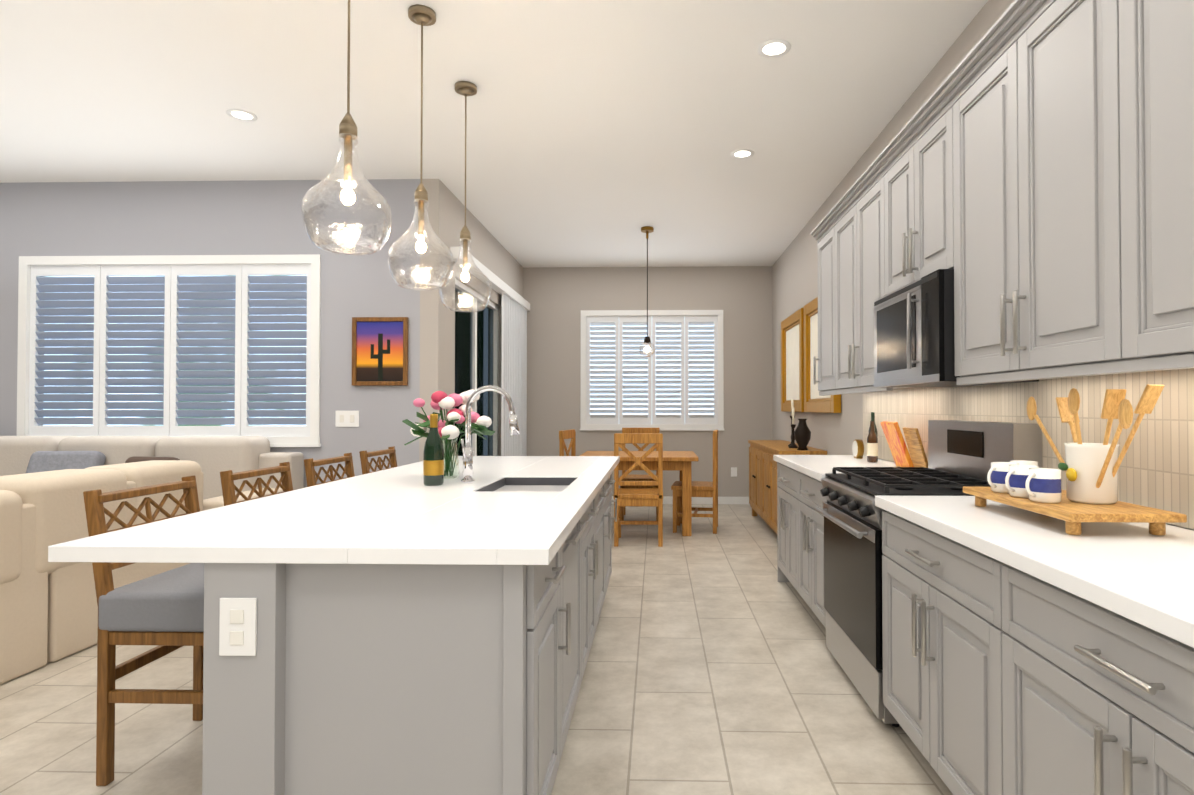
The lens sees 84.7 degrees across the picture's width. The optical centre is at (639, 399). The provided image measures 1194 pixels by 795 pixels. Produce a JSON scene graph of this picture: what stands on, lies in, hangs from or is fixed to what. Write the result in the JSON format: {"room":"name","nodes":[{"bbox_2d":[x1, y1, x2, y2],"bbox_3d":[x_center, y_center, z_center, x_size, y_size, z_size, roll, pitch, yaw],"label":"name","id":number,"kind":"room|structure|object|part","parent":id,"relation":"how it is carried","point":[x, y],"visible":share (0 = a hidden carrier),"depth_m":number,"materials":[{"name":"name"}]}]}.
{"room":"kitchen","nodes":[
{"label":"kitchen","id":0,"kind":"room"},
{"bbox_2d":[0,179,419,487],"bbox_3d":[-4.863,-0.228,5.406,6.190,3.100,0.150,0,-1,1],"label":"wall","id":1,"kind":"structure","parent":0,"point":[257,217],"depth_m":5.30,"materials":[{"name":"paint"}]},
{"bbox_2d":[17,254,320,446],"bbox_3d":[-3.825,-0.393,5.343,2.510,1.552,0.134,0,-1,1],"label":"window shutters","id":2,"kind":"object","parent":1,"relation":"attached to","point":[171,284],"visible":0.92,"depth_m":5.32,"materials":[{"name":"white wood"}]},
{"bbox_2d":[335,411,358,426],"bbox_3d":[-2.356,0.155,5.256,0.190,0.130,0.010,0,-1,1],"label":"light switch","id":3,"kind":"object","parent":1,"relation":"attached to","point":[346,418],"visible":1,"depth_m":5.25,"materials":[{"name":"white plastic"}]},
{"bbox_2d":[352,317,408,385],"bbox_3d":[-2.087,-0.385,5.245,0.450,0.550,0.030,0,-1,1],"label":"picture frame","id":4,"kind":"object","parent":1,"relation":"attached to","point":[379,351],"visible":0.98,"depth_m":5.24,"materials":[{"name":"multicoloured paper"}]},
{"bbox_2d":[419,179,522,461],"bbox_3d":[-1.654,-0.208,6.914,0.150,3.100,3.330,0,-1,1],"label":"wall","id":5,"kind":"structure","parent":0,"point":[446,216],"depth_m":5.43,"materials":[{"name":"paint"}]},
{"bbox_2d":[454,280,498,455],"bbox_3d":[-1.663,0.137,6.524,0.090,2.400,1.700,0,-1,1],"label":"door","id":6,"kind":"structure","parent":5,"relation":"in","point":[465,290],"depth_m":6.74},
{"bbox_2d":[450,247,529,455],"bbox_3d":[-1.523,0.009,7.033,0.095,2.570,3.020,0,-1,1],"label":"blind stack","id":7,"kind":"object","parent":5,"relation":"attached to","point":[515,306],"visible":0.69,"depth_m":7.63,"materials":[{"name":"white fabric"}]},
{"bbox_2d":[0,504,952,794],"bbox_3d":[-3.225,1.337,2.747,9.900,0.100,12.000,0,-1,1],"label":"floor","id":8,"kind":"structure","parent":0,"point":[712,666],"depth_m":2.74,"materials":[{"name":"tile"}]},
{"bbox_2d":[0,460,202,684],"bbox_3d":[-3.345,0.837,3.262,0.995,0.915,2.010,0,-1,1],"label":"sofa","id":9,"kind":"object","parent":8,"relation":"on","point":[48,611],"visible":0.54,"depth_m":3.20,"materials":[{"name":"fabric"}]},
{"bbox_2d":[83,475,203,785],"bbox_3d":[-1.601,0.794,2.402,0.507,0.977,0.498,0,-1,1],"label":"stool","id":10,"kind":"object","parent":8,"relation":"on","point":[164,611],"visible":0.5,"depth_m":2.17,"materials":[{"name":"brown wood"}]},
{"bbox_3d":[-1.572,0.710,2.403,0.450,0.131,0.498,0,-1,1],"label":"seat","id":11,"kind":"part","parent":10,"relation":"part of","materials":[{"name":"grey fabric"}]},
{"bbox_2d":[0,436,303,510],"bbox_3d":[-4.434,0.799,4.786,3.480,1.030,0.980,0,-1,1],"label":"sofa","id":12,"kind":"object","parent":8,"relation":"on","point":[213,457],"visible":0.29,"depth_m":4.91,"materials":[{"name":"fabric"}]},
{"bbox_2d":[220,462,292,505],"bbox_3d":[-1.583,0.803,3.082,0.507,0.977,0.498,0,-1,1],"label":"stool","id":13,"kind":"object","parent":8,"relation":"on","point":[229,487],"visible":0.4,"depth_m":3.04,"materials":[{"name":"brown wood"}]},
{"bbox_2d":[304,453,354,486],"bbox_3d":[-1.566,0.812,3.762,0.507,0.977,0.498,0,-1,1],"label":"stool","id":14,"kind":"object","parent":8,"relation":"on","point":[310,464],"visible":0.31,"depth_m":3.72,"materials":[{"name":"brown wood"}]},
{"bbox_2d":[359,446,396,474],"bbox_3d":[-1.549,0.821,4.422,0.507,0.977,0.498,0,-1,1],"label":"stool","id":15,"kind":"object","parent":8,"relation":"on","point":[366,466],"visible":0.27,"depth_m":4.39,"materials":[{"name":"brown wood"}]},
{"bbox_2d":[188,464,617,794],"bbox_3d":[-0.619,0.857,3.087,0.855,0.870,3.010,0,-1,1],"label":"kitchen island","id":16,"kind":"object","parent":8,"relation":"on","point":[416,635],"depth_m":1.64,"materials":[{"name":"grey wood"}]},
{"bbox_2d":[219,598,256,655],"bbox_3d":[-0.985,0.557,1.599,0.090,0.140,0.010,0,-1,1],"label":"outlet","id":17,"kind":"object","parent":16,"relation":"attached to","point":[238,627],"visible":1,"depth_m":1.60,"materials":[{"name":"white plastic"}]},
{"bbox_2d":[48,456,543,562],"bbox_3d":[-1.043,0.400,3.104,0.744,0.040,3.020,0,-1,1],"label":"island countertop","id":18,"kind":"structure","parent":16,"relation":"on","point":[317,522],"depth_m":1.92,"materials":[{"name":"white stone"}]},
{"bbox_2d":[423,414,443,485],"bbox_3d":[-0.907,0.220,2.872,0.087,0.312,0.086,0,-1,1],"label":"champagne bottle","id":19,"kind":"object","parent":18,"relation":"on","point":[433,463],"visible":1,"depth_m":2.84,"materials":[{"name":"glass"}]},
{"bbox_2d":[402,390,494,478],"bbox_3d":[-0.921,0.165,3.143,0.423,0.430,0.395,0,-1,1],"label":"flower vase","id":20,"kind":"object","parent":18,"relation":"on","point":[448,431],"visible":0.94,"depth_m":3.11,"materials":[{"name":"clear glass"}]},
{"bbox_2d":[348,456,619,559],"bbox_3d":[-0.427,0.400,3.088,0.490,0.040,3.020,0,-1,1],"label":"island countertop","id":21,"kind":"structure","parent":16,"relation":"on","point":[474,525],"depth_m":1.92,"materials":[{"name":"white stone"}]},
{"bbox_2d":[461,385,519,482],"bbox_3d":[-0.681,0.156,2.960,0.267,0.441,0.096,0,-1,1],"label":"faucet","id":22,"kind":"object","parent":21,"relation":"on","point":[467,450],"visible":1,"depth_m":2.97,"materials":[{"name":"silver metal"}]},
{"bbox_2d":[476,476,575,491],"bbox_3d":[-0.493,0.512,2.933,0.389,0.260,0.594,0,-1,1],"label":"sink","id":23,"kind":"object","parent":21,"relation":"in","point":[506,483],"depth_m":3.21,"materials":[{"name":"silver metal"}]},
{"bbox_2d":[559,429,611,489],"bbox_3d":[-0.556,0.831,6.806,0.460,1.020,0.450,0,-1,11],"label":"dining chair","id":24,"kind":"object","parent":8,"relation":"on","point":[566,434],"visible":0.08,"depth_m":6.81,"materials":[{"name":"brown wood"}]},
{"bbox_2d":[613,433,662,546],"bbox_3d":[-0.008,0.822,6.118,0.450,1.020,0.460,0,-1,1],"label":"dining chair","id":25,"kind":"object","parent":8,"relation":"on","point":[644,497],"visible":0.96,"depth_m":5.90,"materials":[{"name":"brown wood"}]},
{"bbox_2d":[580,451,698,535],"bbox_3d":[-0.011,0.953,6.771,1.180,0.775,0.920,0,-1,1],"label":"dining table","id":26,"kind":"object","parent":8,"relation":"on","point":[680,461],"visible":0.54,"depth_m":6.38,"materials":[{"name":"brown wood"}]},
{"bbox_2d":[620,428,659,520],"bbox_3d":[0.006,0.840,7.448,0.450,1.020,0.460,0,-1,1],"label":"dining chair","id":27,"kind":"object","parent":8,"relation":"on","point":[630,477],"visible":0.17,"depth_m":7.55,"materials":[{"name":"brown wood"}]},
{"bbox_2d":[671,430,717,533],"bbox_3d":[0.573,0.830,6.739,0.460,1.020,0.450,0,-1,8],"label":"dining chair","id":28,"kind":"object","parent":8,"relation":"on","point":[704,489],"visible":1,"depth_m":6.53,"materials":[{"name":"brown wood"}]},
{"bbox_2d":[777,463,792,584],"bbox_3d":[1.296,0.873,4.325,0.629,0.870,0.761,0,-1,1],"label":"base cabinet","id":29,"kind":"object","parent":8,"relation":"on","point":[784,474],"depth_m":4.39,"materials":[{"name":"grey wood"}]},
{"bbox_2d":[748,440,826,533],"bbox_3d":[1.445,0.902,6.685,0.439,0.875,1.940,0,-1,1],"label":"sideboard","id":30,"kind":"object","parent":8,"relation":"on","point":[763,483],"visible":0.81,"depth_m":6.54,"materials":[{"name":"brown wood"}]},
{"bbox_2d":[788,399,796,446],"bbox_3d":[1.489,0.229,6.372,0.090,0.460,0.088,0,-1,1],"label":"candlestick","id":31,"kind":"object","parent":30,"relation":"on","point":[792,402],"visible":0.31,"depth_m":6.37,"materials":[{"name":"brown metal"}]},
{"bbox_2d":[789,407,797,447],"bbox_3d":[1.443,0.266,6.143,0.090,0.380,0.088,0,-1,1],"label":"candlestick","id":32,"kind":"object","parent":30,"relation":"on","point":[793,426],"visible":0.92,"depth_m":6.13,"materials":[{"name":"brown metal"}]},
{"bbox_2d":[794,419,810,449],"bbox_3d":[1.455,0.312,5.842,0.150,0.280,0.150,0,-1,1],"label":"decorative urn","id":33,"kind":"object","parent":30,"relation":"on","point":[802,433],"visible":1,"depth_m":5.80,"materials":[{"name":"brown ceramic"}]},
{"bbox_2d":[793,471,828,627],"bbox_3d":[1.279,0.865,3.692,0.629,0.870,0.739,0,-1,1],"label":"base cabinet","id":34,"kind":"object","parent":8,"relation":"on","point":[808,524],"depth_m":3.70,"materials":[{"name":"grey wood"}]},
{"bbox_2d":[773,455,898,482],"bbox_3d":[1.269,0.412,4.026,0.642,0.040,1.397,0,-1,1],"label":"countertop","id":35,"kind":"structure","parent":34,"relation":"on","point":[815,466],"depth_m":4.06,"materials":[{"name":"white stone"}]},
{"bbox_2d":[852,439,863,458],"bbox_3d":[1.466,0.333,4.391,0.043,0.127,0.124,0,-1,1],"label":"timer","id":36,"kind":"object","parent":35,"relation":"on","point":[858,448],"visible":1,"depth_m":4.35,"materials":[{"name":"gold metal"}]},
{"bbox_2d":[867,421,877,462],"bbox_3d":[1.450,0.264,4.072,0.065,0.255,0.063,0,-1,1],"label":"wine bottle","id":37,"kind":"object","parent":35,"relation":"on","point":[872,447],"visible":1,"depth_m":4.05,"materials":[{"name":"brown glass"}]},
{"bbox_2d":[868,412,877,437],"bbox_3d":[1.503,0.239,4.211,0.056,0.310,0.055,0,-1,1],"label":"oil bottle","id":38,"kind":"object","parent":35,"relation":"on","point":[873,417],"visible":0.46,"depth_m":4.20,"materials":[{"name":"glass"}]},
{"bbox_2d":[880,421,927,467],"bbox_3d":[1.465,0.257,3.621,0.126,0.262,0.400,0,-1,1],"label":"cutting boards","id":39,"kind":"object","parent":35,"relation":"on","point":[901,455],"visible":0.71,"depth_m":3.60,"materials":[{"name":"brown wood"}]},
{"bbox_2d":[815,420,1041,726],"bbox_3d":[1.216,0.695,2.922,0.696,1.190,0.794,0,-1,1],"label":"range","id":40,"kind":"object","parent":8,"relation":"on","point":[961,454],"visible":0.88,"depth_m":2.79,"materials":[{"name":"silver metal"}]},
{"bbox_2d":[879,507,980,794],"bbox_3d":[1.237,0.843,2.048,0.629,0.870,0.934,0,-1,1],"label":"base cabinet","id":41,"kind":"object","parent":8,"relation":"on","point":[931,585],"depth_m":2.04,"materials":[{"name":"grey wood"}]},
{"bbox_2d":[981,555,1193,794],"bbox_3d":[1.215,0.832,1.189,0.629,0.870,1.016,0,-1,1],"label":"base cabinet","id":42,"kind":"object","parent":8,"relation":"on","point":[1026,652],"depth_m":1.37,"materials":[{"name":"grey wood"}]},
{"bbox_2d":[875,496,1193,650],"bbox_3d":[1.173,0.363,0.285,0.642,0.040,4.477,0,-1,1],"label":"countertop","id":43,"kind":"structure","parent":42,"relation":"on","point":[1138,576],"depth_m":1.54,"materials":[{"name":"white stone"}]},
{"bbox_2d":[963,486,1186,535],"bbox_3d":[1.276,0.333,1.995,0.300,0.062,0.600,0,-1,1],"label":"board","id":44,"kind":"object","parent":43,"relation":"on","point":[1073,515],"visible":0.81,"depth_m":1.76,"materials":[{"name":"brown wood"}]},
{"bbox_2d":[987,462,1018,492],"bbox_3d":[1.181,0.256,2.138,0.110,0.095,0.082,0,-1,1],"label":"mug","id":45,"kind":"object","parent":44,"relation":"on","point":[998,472],"visible":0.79,"depth_m":2.11,"materials":[{"name":"white ceramic"}]},
{"bbox_2d":[1005,465,1038,497],"bbox_3d":[1.179,0.254,2.028,0.110,0.095,0.082,0,-1,1],"label":"mug","id":46,"kind":"object","parent":44,"relation":"on","point":[1016,478],"visible":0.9,"depth_m":2.00,"materials":[{"name":"white ceramic"}]},
{"bbox_2d":[1010,460,1037,465],"bbox_3d":[1.283,0.257,2.205,0.110,0.095,0.082,0,-1,1],"label":"mug","id":47,"kind":"object","parent":44,"relation":"on","point":[1025,462],"visible":0.19,"depth_m":2.18,"materials":[{"name":"white ceramic"}]},
{"bbox_2d":[1025,468,1061,502],"bbox_3d":[1.176,0.253,1.918,0.110,0.095,0.082,0,-1,1],"label":"mug","id":48,"kind":"object","parent":44,"relation":"on","point":[1042,485],"visible":1,"depth_m":1.89,"materials":[{"name":"white ceramic"}]},
{"bbox_2d":[1026,384,1163,504],"bbox_3d":[1.323,0.132,1.937,0.140,0.338,0.504,0,-1,-2],"label":"utensil crock","id":49,"kind":"object","parent":44,"relation":"on","point":[1090,470],"visible":1,"depth_m":1.86,"materials":[{"name":"white ceramic"}]},
{"bbox_2d":[0,0,987,267],"bbox_3d":[-3.225,-1.863,2.789,9.900,0.100,12.000,0,-1,1],"label":"ceiling","id":50,"kind":"structure","parent":0,"point":[596,132],"depth_m":3.94,"materials":[{"name":"paint"}]},
{"bbox_2d":[226,109,257,120],"bbox_3d":[-2.511,-1.793,4.121,0.168,0.004,0.168,0,-1,-8],"label":"recessed light","id":51,"kind":"object","parent":50,"relation":"in","point":[238,113],"depth_m":4.12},
{"bbox_2d":[301,0,391,254],"bbox_3d":[-1.036,-1.174,2.324,0.294,1.288,0.294,0,-1,1],"label":"pendant light","id":52,"kind":"object","parent":50,"relation":"hanging from","point":[348,130],"visible":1,"depth_m":2.30,"materials":[{"name":"clear glass"}]},
{"bbox_3d":[-1.036,-0.734,2.318,0.294,0.409,0.294,0,-1,1],"label":"glass","id":53,"kind":"part","parent":52,"relation":"part of","materials":[{"name":"clear glass"}]},
{"bbox_3d":[-1.036,-0.729,2.318,0.048,0.079,0.048,0,-1,1],"label":"bulb","id":54,"kind":"part","parent":52,"relation":"part of","materials":[{"name":"white glass"}]},
{"bbox_2d":[387,4,453,290],"bbox_3d":[-1.018,-1.164,3.044,0.294,1.288,0.294,0,-1,1],"label":"pendant light","id":55,"kind":"object","parent":50,"relation":"hanging from","point":[422,15],"visible":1,"depth_m":3.02,"materials":[{"name":"clear glass"}]},
{"bbox_3d":[-1.018,-0.725,3.038,0.294,0.409,0.294,0,-1,1],"label":"glass","id":56,"kind":"part","parent":55,"relation":"part of","materials":[{"name":"clear glass"}]},
{"bbox_3d":[-1.018,-0.720,3.038,0.048,0.079,0.048,0,-1,1],"label":"bulb","id":57,"kind":"part","parent":55,"relation":"part of","materials":[{"name":"white glass"}]},
{"bbox_2d":[439,81,490,311],"bbox_3d":[-1.000,-1.155,3.743,0.294,1.288,0.294,0,-1,1],"label":"pendant light","id":58,"kind":"object","parent":50,"relation":"hanging from","point":[465,88],"visible":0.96,"depth_m":3.72,"materials":[{"name":"clear glass"}]},
{"bbox_3d":[-1.000,-0.715,3.738,0.294,0.409,0.294,0,-1,1],"label":"glass","id":59,"kind":"part","parent":58,"relation":"part of","materials":[{"name":"clear glass"}]},
{"bbox_3d":[-1.000,-0.710,3.737,0.048,0.079,0.048,0,-1,1],"label":"bulb","id":60,"kind":"part","parent":58,"relation":"part of","materials":[{"name":"white glass"}]},
{"bbox_2d":[639,226,655,356],"bbox_3d":[0.076,-1.095,6.696,0.170,1.330,0.167,0,-1,1],"label":"dining pendant light","id":61,"kind":"object","parent":50,"relation":"hanging from","point":[647,230],"visible":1,"depth_m":6.68,"materials":[{"name":"clear glass"}]},
{"bbox_3d":[0.076,-0.511,6.689,0.170,0.162,0.167,0,-1,1],"label":"glass","id":62,"kind":"part","parent":61,"relation":"part of","materials":[{"name":"clear glass"}]},
{"bbox_2d":[731,149,753,158],"bbox_3d":[0.746,-1.784,4.747,0.168,0.004,0.168,0,-1,-8],"label":"recessed light","id":63,"kind":"object","parent":50,"relation":"in","point":[741,153],"depth_m":4.74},
{"bbox_2d":[758,39,790,57],"bbox_3d":[0.690,-1.803,3.358,0.168,0.004,0.168,1,-1,-44],"label":"recessed light","id":64,"kind":"object","parent":50,"relation":"in","point":[772,48],"depth_m":3.36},
{"bbox_2d":[523,266,772,496],"bbox_3d":[0.020,-0.185,8.611,3.410,3.100,0.150,0,-1,1],"label":"wall","id":65,"kind":"structure","parent":0,"point":[558,299],"depth_m":8.54,"materials":[{"name":"paint"}]},
{"bbox_2d":[580,310,723,430],"bbox_3d":[0.157,-0.380,8.572,1.885,1.572,0.134,0,-1,1],"label":"window shutters","id":66,"kind":"object","parent":65,"relation":"attached to","point":[684,321],"visible":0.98,"depth_m":8.55,"materials":[{"name":"white wood"}]},
{"bbox_2d":[612,496,748,503],"bbox_3d":[0.078,1.314,8.508,3.230,0.100,0.015,0,-1,1],"label":"baseboard","id":67,"kind":"structure","parent":65,"relation":"attached to","point":[709,500],"depth_m":8.47,"materials":[{"name":"white wood"}]},
{"bbox_2d":[731,467,736,476],"bbox_3d":[1.223,0.943,8.486,0.080,0.120,0.008,0,-1,1],"label":"outlet","id":68,"kind":"object","parent":65,"relation":"attached to","point":[733,471],"visible":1,"depth_m":8.48,"materials":[{"name":"white plastic"}]},
{"bbox_2d":[772,0,1193,530],"bbox_3d":[1.648,-0.264,2.643,0.150,3.100,12.000,0,-1,1],"label":"wall","id":69,"kind":"structure","parent":0,"point":[795,277],"depth_m":5.65,"materials":[{"name":"paint"}]},
{"bbox_2d":[781,308,803,411],"bbox_3d":[1.652,-0.386,7.037,0.063,1.040,1.080,0,-1,1],"label":"picture","id":70,"kind":"object","parent":69,"relation":"attached to","point":[792,356],"visible":0.73,"depth_m":7.04,"materials":[{"name":"white paper"}]},
{"bbox_2d":[814,224,829,391],"bbox_3d":[1.443,-0.607,4.444,0.339,1.095,0.520,0,-1,1],"label":"upper cabinet","id":71,"kind":"object","parent":69,"relation":"attached to","point":[823,238],"depth_m":4.55,"materials":[{"name":"grey wood"}]},
{"bbox_2d":[804,297,840,412],"bbox_3d":[1.622,-0.402,5.857,0.063,1.040,1.080,0,-1,1],"label":"picture","id":72,"kind":"object","parent":69,"relation":"attached to","point":[814,401],"visible":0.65,"depth_m":6.14,"materials":[{"name":"beige wood"}]},
{"bbox_2d":[830,172,961,391],"bbox_3d":[1.426,-0.616,3.781,0.339,1.095,1.039,0,-1,1],"label":"upper cabinet","id":73,"kind":"object","parent":69,"relation":"attached to","point":[856,232],"depth_m":3.79,"materials":[{"name":"grey wood"}]},
{"bbox_2d":[878,104,941,296],"bbox_3d":[1.404,-0.842,2.937,0.339,0.665,0.770,0,-1,1],"label":"upper cabinet","id":74,"kind":"object","parent":69,"relation":"attached to","point":[910,182],"depth_m":2.94,"materials":[{"name":"grey wood"}]},
{"bbox_2d":[873,269,1038,386],"bbox_3d":[1.350,-0.285,2.931,0.438,0.440,0.764,0,-1,1],"label":"microwave","id":75,"kind":"object","parent":74,"relation":"attached to","point":[914,344],"visible":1,"depth_m":2.75,"materials":[{"name":"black metal"}]},
{"bbox_2d":[863,368,1193,528],"bbox_3d":[1.532,0.127,1.381,0.014,0.456,6.680,0,-1,1],"label":"backsplash","id":76,"kind":"structure","parent":69,"relation":"attached to","point":[1156,469],"depth_m":2.21,"materials":[{"name":"tile"}]},
{"bbox_2d":[942,0,1186,383],"bbox_3d":[1.383,-0.639,2.092,0.339,1.095,1.031,0,-1,1],"label":"upper cabinet","id":77,"kind":"object","parent":69,"relation":"attached to","point":[1027,175],"depth_m":2.05,"materials":[{"name":"grey wood"}]},
{"bbox_2d":[1090,0,1193,367],"bbox_3d":[1.359,-0.651,1.178,0.339,1.095,1.031,0,-1,1],"label":"upper cabinet","id":78,"kind":"object","parent":69,"relation":"attached to","point":[1143,50],"depth_m":1.57,"materials":[{"name":"grey wood"}]},
{"label":"outside","id":79,"kind":"structure","parent":0,"visible":0},
{"bbox_2d":[43,275,306,425],"bbox_3d":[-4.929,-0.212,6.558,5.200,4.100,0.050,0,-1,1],"label":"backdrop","id":80,"kind":"structure","parent":79,"point":[179,362],"depth_m":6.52,"materials":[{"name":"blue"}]},
{"bbox_2d":[454,290,483,455],"bbox_3d":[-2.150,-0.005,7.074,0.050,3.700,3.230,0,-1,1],"label":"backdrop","id":81,"kind":"structure","parent":79,"point":[465,355],"depth_m":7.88,"materials":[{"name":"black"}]},
{"bbox_2d":[590,325,713,414],"bbox_3d":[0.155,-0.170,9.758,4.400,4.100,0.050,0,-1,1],"label":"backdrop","id":82,"kind":"structure","parent":79,"point":[656,374],"depth_m":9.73,"materials":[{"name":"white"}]}
]}

